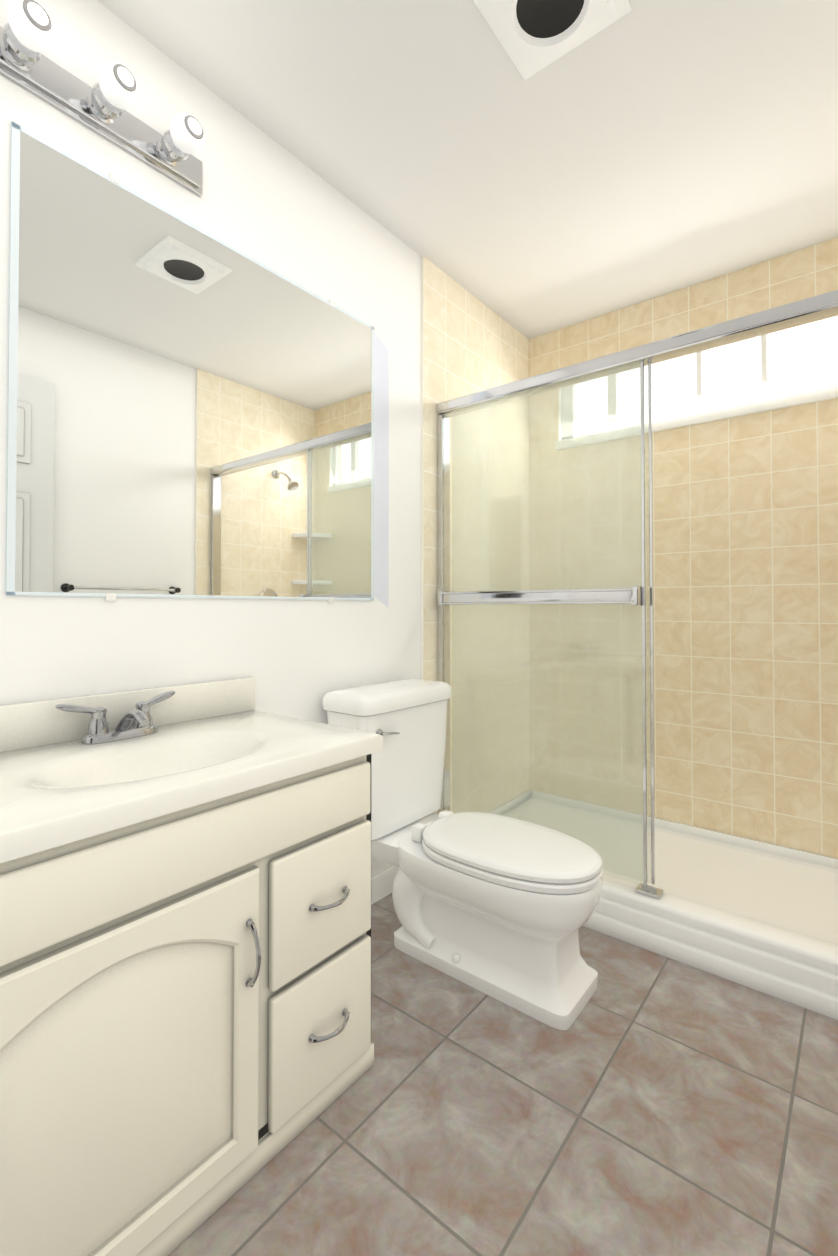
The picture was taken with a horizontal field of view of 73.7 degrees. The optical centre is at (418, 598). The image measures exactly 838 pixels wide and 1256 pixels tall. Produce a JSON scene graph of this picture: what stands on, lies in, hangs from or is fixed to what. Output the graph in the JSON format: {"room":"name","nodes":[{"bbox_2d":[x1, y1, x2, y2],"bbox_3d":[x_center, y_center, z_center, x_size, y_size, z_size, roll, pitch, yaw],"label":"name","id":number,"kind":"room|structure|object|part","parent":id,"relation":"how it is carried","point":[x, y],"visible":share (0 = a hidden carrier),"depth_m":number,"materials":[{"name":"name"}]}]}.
{"room":"bathroom","nodes":[
{"label":"bathroom","id":0,"kind":"room"},
{"bbox_2d":[0,0,421,877],"bbox_3d":[-0.498,-0.167,1.869,0.120,2.655,3.660,-1,-1,39],"label":"wall","id":1,"kind":"structure","parent":0,"point":[268,202],"depth_m":1.70,"materials":[{"name":"paint"}]},
{"bbox_2d":[0,0,203,195],"bbox_3d":[-0.799,-1.217,1.281,0.161,0.100,0.740,-1,-1,39],"label":"vanity light","id":2,"kind":"object","parent":1,"relation":"attached to","point":[27,35],"visible":1,"depth_m":1.34,"materials":[{"name":"silver metal"}]},
{"bbox_3d":[-0.827,-1.218,1.192,0.094,0.084,0.084,-1,-1,39],"label":"sconce bulb","id":3,"kind":"part","parent":2,"relation":"part of","materials":[{"name":"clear glass"}]},
{"bbox_3d":[-0.717,-1.216,1.331,0.094,0.084,0.084,-1,-1,39],"label":"sconce bulb","id":4,"kind":"part","parent":2,"relation":"part of","materials":[{"name":"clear glass"}]},
{"bbox_3d":[-0.610,-1.214,1.465,0.094,0.084,0.084,-1,-1,39],"label":"sconce bulb","id":5,"kind":"part","parent":2,"relation":"part of","materials":[{"name":"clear glass"}]},
{"bbox_2d":[6,121,373,602],"bbox_3d":[-0.545,-0.532,1.711,0.009,1.088,1.185,-1,-1,39],"label":"mirror","id":6,"kind":"object","parent":1,"relation":"attached to","point":[190,410],"visible":1,"depth_m":1.53,"materials":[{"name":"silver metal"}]},
{"bbox_2d":[374,331,388,607],"bbox_3d":[-0.150,-0.507,2.212,0.001,1.090,0.092,-1,-1,39],"label":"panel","id":7,"kind":"object","parent":1,"relation":"attached to","point":[381,472],"visible":1,"depth_m":2.21,"materials":[{"name":"white"}]},
{"bbox_2d":[371,866,398,904],"bbox_3d":[-0.248,1.118,2.054,0.014,0.090,0.843,-1,-1,39],"label":"baseboard","id":8,"kind":"structure","parent":1,"relation":"attached to","point":[381,885],"depth_m":2.18,"materials":[{"name":"white paint"}]},
{"bbox_2d":[421,256,529,813],"bbox_3d":[0.317,-0.153,2.785,0.010,2.655,0.970,-1,-1,39],"label":"wall tile","id":9,"kind":"structure","parent":1,"relation":"attached to","point":[470,343],"depth_m":2.71,"materials":[{"name":"beige tile"}]},
{"bbox_2d":[436,290,837,898],"bbox_3d":[0.803,0.068,1.916,1.829,1.894,0.105,-1,-1,39],"label":"shower door","id":10,"kind":"object","parent":1,"relation":"attached to","point":[799,313],"visible":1,"depth_m":2.13,"materials":[{"name":"clear glass"}]},
{"bbox_2d":[97,0,837,338],"bbox_3d":[0.272,-1.554,1.276,2.090,0.100,3.660,-1,-1,39],"label":"ceiling","id":11,"kind":"structure","parent":0,"point":[641,150],"depth_m":1.78,"materials":[{"name":"paint"}]},
{"bbox_2d":[473,0,631,79],"bbox_3d":[0.329,-1.490,1.402,0.304,0.025,0.304,-1,-1,39],"label":"fan","id":12,"kind":"object","parent":11,"relation":"attached to","point":[534,36],"visible":1,"depth_m":1.45,"materials":[{"name":"white plastic"}]},
{"bbox_2d":[168,893,837,1255],"bbox_3d":[0.272,1.200,1.232,2.090,0.100,3.660,-1,-1,39],"label":"floor","id":13,"kind":"structure","parent":0,"point":[648,1103],"depth_m":1.21,"materials":[{"name":"tile"}]},
{"bbox_2d":[0,677,382,1255],"bbox_3d":[-0.581,0.692,1.186,0.580,0.916,0.930,-1,-1,39],"label":"bathroom vanity","id":14,"kind":"object","parent":13,"relation":"on","point":[186,1047],"visible":1,"depth_m":1.01,"materials":[{"name":"paint"}]},
{"bbox_2d":[55,691,175,744],"bbox_3d":[-0.684,0.287,1.326,0.153,0.096,0.277,-1,-1,39],"label":"faucet","id":15,"kind":"object","parent":14,"relation":"on","point":[143,731],"depth_m":1.32,"materials":[{"name":"silver metal"}]},
{"bbox_3d":[-0.488,0.810,0.911,0.020,0.550,0.530,-1,-1,39],"label":"door","id":16,"kind":"part","parent":14,"relation":"part of","materials":[{"name":"paint"}]},
{"bbox_3d":[-0.388,0.741,1.038,0.020,0.692,0.852,-1,-1,39],"label":"drawer","id":17,"kind":"part","parent":14,"relation":"part of","materials":[{"name":"paint"}]},
{"bbox_3d":[-0.238,0.793,1.180,0.038,0.332,0.273,-1,-1,39],"label":"handle","id":18,"kind":"part","parent":14,"relation":"part of","materials":[{"name":"silver metal"}]},
{"bbox_2d":[322,679,602,1029],"bbox_3d":[0.154,0.738,1.840,0.893,0.845,0.508,-1,-1,39],"label":"toilet","id":19,"kind":"object","parent":13,"relation":"on","point":[501,908],"visible":1,"depth_m":1.71,"materials":[{"name":"ceramic"}]},
{"bbox_3d":[-0.103,0.445,1.865,0.028,0.027,0.090,-1,-1,39],"label":"handle","id":20,"kind":"part","parent":19,"relation":"part of","materials":[{"name":"silver metal"}]},
{"bbox_3d":[0.268,0.774,1.748,0.600,0.056,0.368,-1,-1,39],"label":"seat","id":21,"kind":"part","parent":19,"relation":"part of","materials":[{"name":"plastic"}]},
{"bbox_2d":[489,790,837,1019],"bbox_3d":[1.048,1.093,2.207,1.829,0.146,0.929,-1,-1,39],"label":"shower base","id":22,"kind":"object","parent":13,"relation":"on","point":[760,916],"depth_m":1.96,"materials":[{"name":"ceramic"}]},
{"bbox_2d":[529,237,837,858],"bbox_3d":[1.376,-0.155,2.637,1.850,2.655,0.120,-1,-1,39],"label":"wall","id":23,"kind":"structure","parent":0,"point":[745,564],"depth_m":2.56,"materials":[{"name":"tile"}]},
{"label":"outside","id":24,"kind":"structure","parent":0,"visible":0},
{"bbox_2d":[555,316,837,450],"bbox_3d":[1.371,-1.050,2.644,2.070,0.975,0.134,-1,-1,39],"label":"window","id":25,"kind":"structure","parent":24,"point":[804,356],"depth_m":2.63,"materials":[{"name":"white glass"}]}
]}

